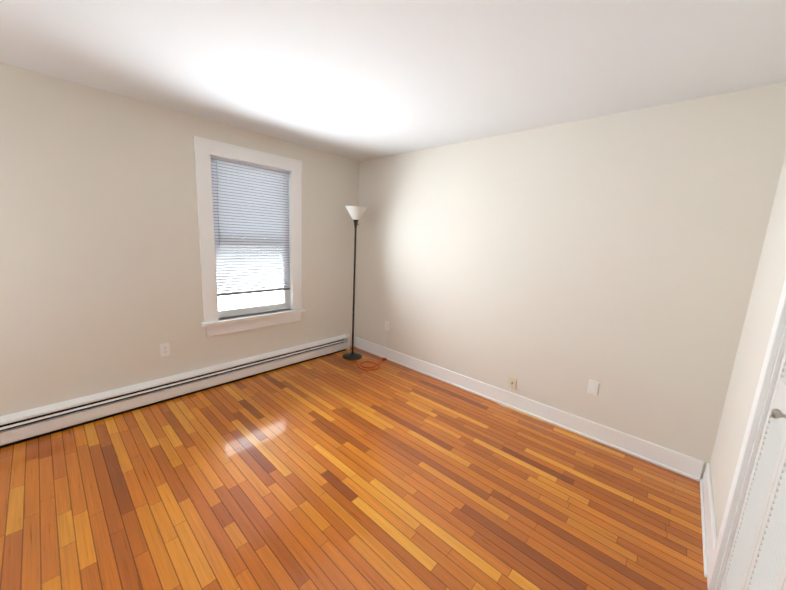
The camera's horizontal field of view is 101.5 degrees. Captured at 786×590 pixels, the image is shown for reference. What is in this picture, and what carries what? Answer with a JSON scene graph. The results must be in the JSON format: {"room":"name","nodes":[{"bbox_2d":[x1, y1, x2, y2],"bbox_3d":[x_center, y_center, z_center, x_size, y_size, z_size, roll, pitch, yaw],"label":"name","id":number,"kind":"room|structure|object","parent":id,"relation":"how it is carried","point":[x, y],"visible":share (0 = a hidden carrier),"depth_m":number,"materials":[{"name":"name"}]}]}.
{"room":"empty bedroom","nodes":[
{"label":"empty bedroom","id":0,"kind":"room"},
{"bbox_2d":[0,62,358,415],"bbox_3d":[-2.009,-0.297,2.764,0.200,2.440,4.300,12,13,41],"label":"wall","id":1,"kind":"structure","parent":0,"point":[100,278],"depth_m":2.46,"materials":[{"name":"beige paint"}]},
{"bbox_2d":[160,343,169,356],"bbox_3d":[-1.991,0.479,2.804,0.008,0.114,0.070,12,13,41],"label":"outlet","id":2,"kind":"object","parent":1,"relation":"attached to","point":[165,349],"visible":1,"depth_m":2.80,"materials":[{"name":"white plastic"}]},
{"bbox_2d":[0,334,349,447],"bbox_3d":[-1.923,0.819,2.910,0.071,0.202,3.974,12,13,41],"label":"baseboard heater","id":3,"kind":"object","parent":1,"relation":"attached to","point":[26,425],"visible":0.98,"depth_m":2.71,"materials":[{"name":"white metal"}]},
{"bbox_2d":[193,136,304,336],"bbox_3d":[-1.441,-0.537,3.299,0.258,1.770,1.065,12,13,41],"label":"window","id":4,"kind":"structure","parent":1,"relation":"in","point":[249,200],"depth_m":3.20,"materials":[{"name":"white wood"}]},
{"bbox_2d":[0,347,707,589],"bbox_3d":[-0.427,1.289,1.515,4.657,0.100,4.700,12,13,41],"label":"floor","id":5,"kind":"structure","parent":0,"point":[336,471],"depth_m":1.87,"materials":[{"name":"brown wood"}]},
{"bbox_2d":[342,352,361,359],"bbox_3d":[-0.513,0.749,4.059,0.250,0.070,0.250,12,13,41],"label":"base","id":6,"kind":"object","parent":5,"relation":"on","point":[352,356],"visible":1,"depth_m":4.02,"materials":[{"name":"black metal"}]},
{"bbox_2d":[352,220,358,351],"bbox_3d":[-0.468,-0.087,3.906,0.084,1.637,0.068,12,13,41],"label":"stem","id":7,"kind":"object","parent":6,"relation":"attached to","point":[355,226],"visible":0.92,"depth_m":3.89,"materials":[{"name":"black metal"}]},
{"bbox_2d":[345,206,366,219],"bbox_3d":[-0.433,-0.956,3.759,0.254,0.147,0.254,12,13,41],"label":"shade","id":8,"kind":"object","parent":7,"relation":"attached to","point":[356,212],"visible":0.98,"depth_m":3.69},
{"bbox_2d":[355,327,386,370],"bbox_3d":[-0.248,0.621,3.870,0.385,0.412,0.467,12,13,41],"label":"cord","id":9,"kind":"object","parent":6,"relation":"attached to","point":[384,359],"visible":1,"depth_m":3.87,"materials":[{"name":"plastic"}]},
{"bbox_2d":[0,0,785,160],"bbox_3d":[-0.309,-1.210,1.074,4.657,0.100,4.700,12,13,41],"label":"ceiling","id":10,"kind":"structure","parent":0,"point":[359,80],"depth_m":1.71,"materials":[{"name":"white paint"}]},
{"bbox_2d":[355,82,785,478],"bbox_3d":[0.893,-0.232,3.171,3.957,2.440,0.200,12,13,41],"label":"wall","id":11,"kind":"structure","parent":0,"point":[616,256],"depth_m":2.46,"materials":[{"name":"beige paint"}]},
{"bbox_2d":[385,321,388,330],"bbox_3d":[-0.075,0.388,4.005,0.070,0.114,0.008,12,13,41],"label":"electrical outlet","id":12,"kind":"object","parent":11,"relation":"attached to","point":[387,325],"visible":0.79,"depth_m":4.00,"materials":[{"name":"white plastic"}]},
{"bbox_2d":[508,376,516,389],"bbox_3d":[1.099,0.815,2.964,0.070,0.114,0.028,12,13,41],"label":"outlet","id":13,"kind":"object","parent":11,"relation":"attached to","point":[512,381],"visible":1,"depth_m":2.97,"materials":[{"name":"beige plastic"}]},
{"bbox_2d":[354,336,703,481],"bbox_3d":[0.753,0.908,3.296,3.529,0.140,0.028,12,13,41],"label":"baseboard","id":14,"kind":"structure","parent":11,"relation":"attached to","point":[676,462],"depth_m":2.71,"materials":[{"name":"white wood"}]},
{"bbox_2d":[587,379,598,395],"bbox_3d":[1.574,0.729,2.526,0.070,0.114,0.010,12,13,41],"label":"electrical outlet","id":15,"kind":"object","parent":11,"relation":"attached to","point":[593,385],"visible":1,"depth_m":2.52,"materials":[{"name":"white plastic"}]},
{"bbox_2d":[710,153,785,537],"bbox_3d":[0.757,0.270,0.286,0.200,2.440,4.300,12,13,41],"label":"wall","id":16,"kind":"structure","parent":0,"point":[770,276],"depth_m":1.65,"materials":[{"name":"beige paint"}]},
{"bbox_2d":[700,463,716,577],"bbox_3d":[1.775,1.218,1.812,0.028,0.140,0.879,12,13,41],"label":"baseboard","id":17,"kind":"structure","parent":16,"relation":"attached to","point":[709,537],"depth_m":1.73,"materials":[{"name":"white wood"}]},
{"bbox_2d":[707,277,785,589],"bbox_3d":[1.125,0.464,0.755,0.218,1.930,1.395,12,13,41],"label":"door frame","id":18,"kind":"structure","parent":16,"relation":"attached to","point":[755,415],"depth_m":1.31,"materials":[{"name":"white wood"}]},
{"bbox_2d":[720,348,785,589],"bbox_3d":[1.063,0.495,0.817,0.073,1.817,1.201,12,13,41],"label":"closet door","id":19,"kind":"structure","parent":16,"relation":"in","point":[757,559],"depth_m":1.12,"materials":[{"name":"white paint"}]}
]}

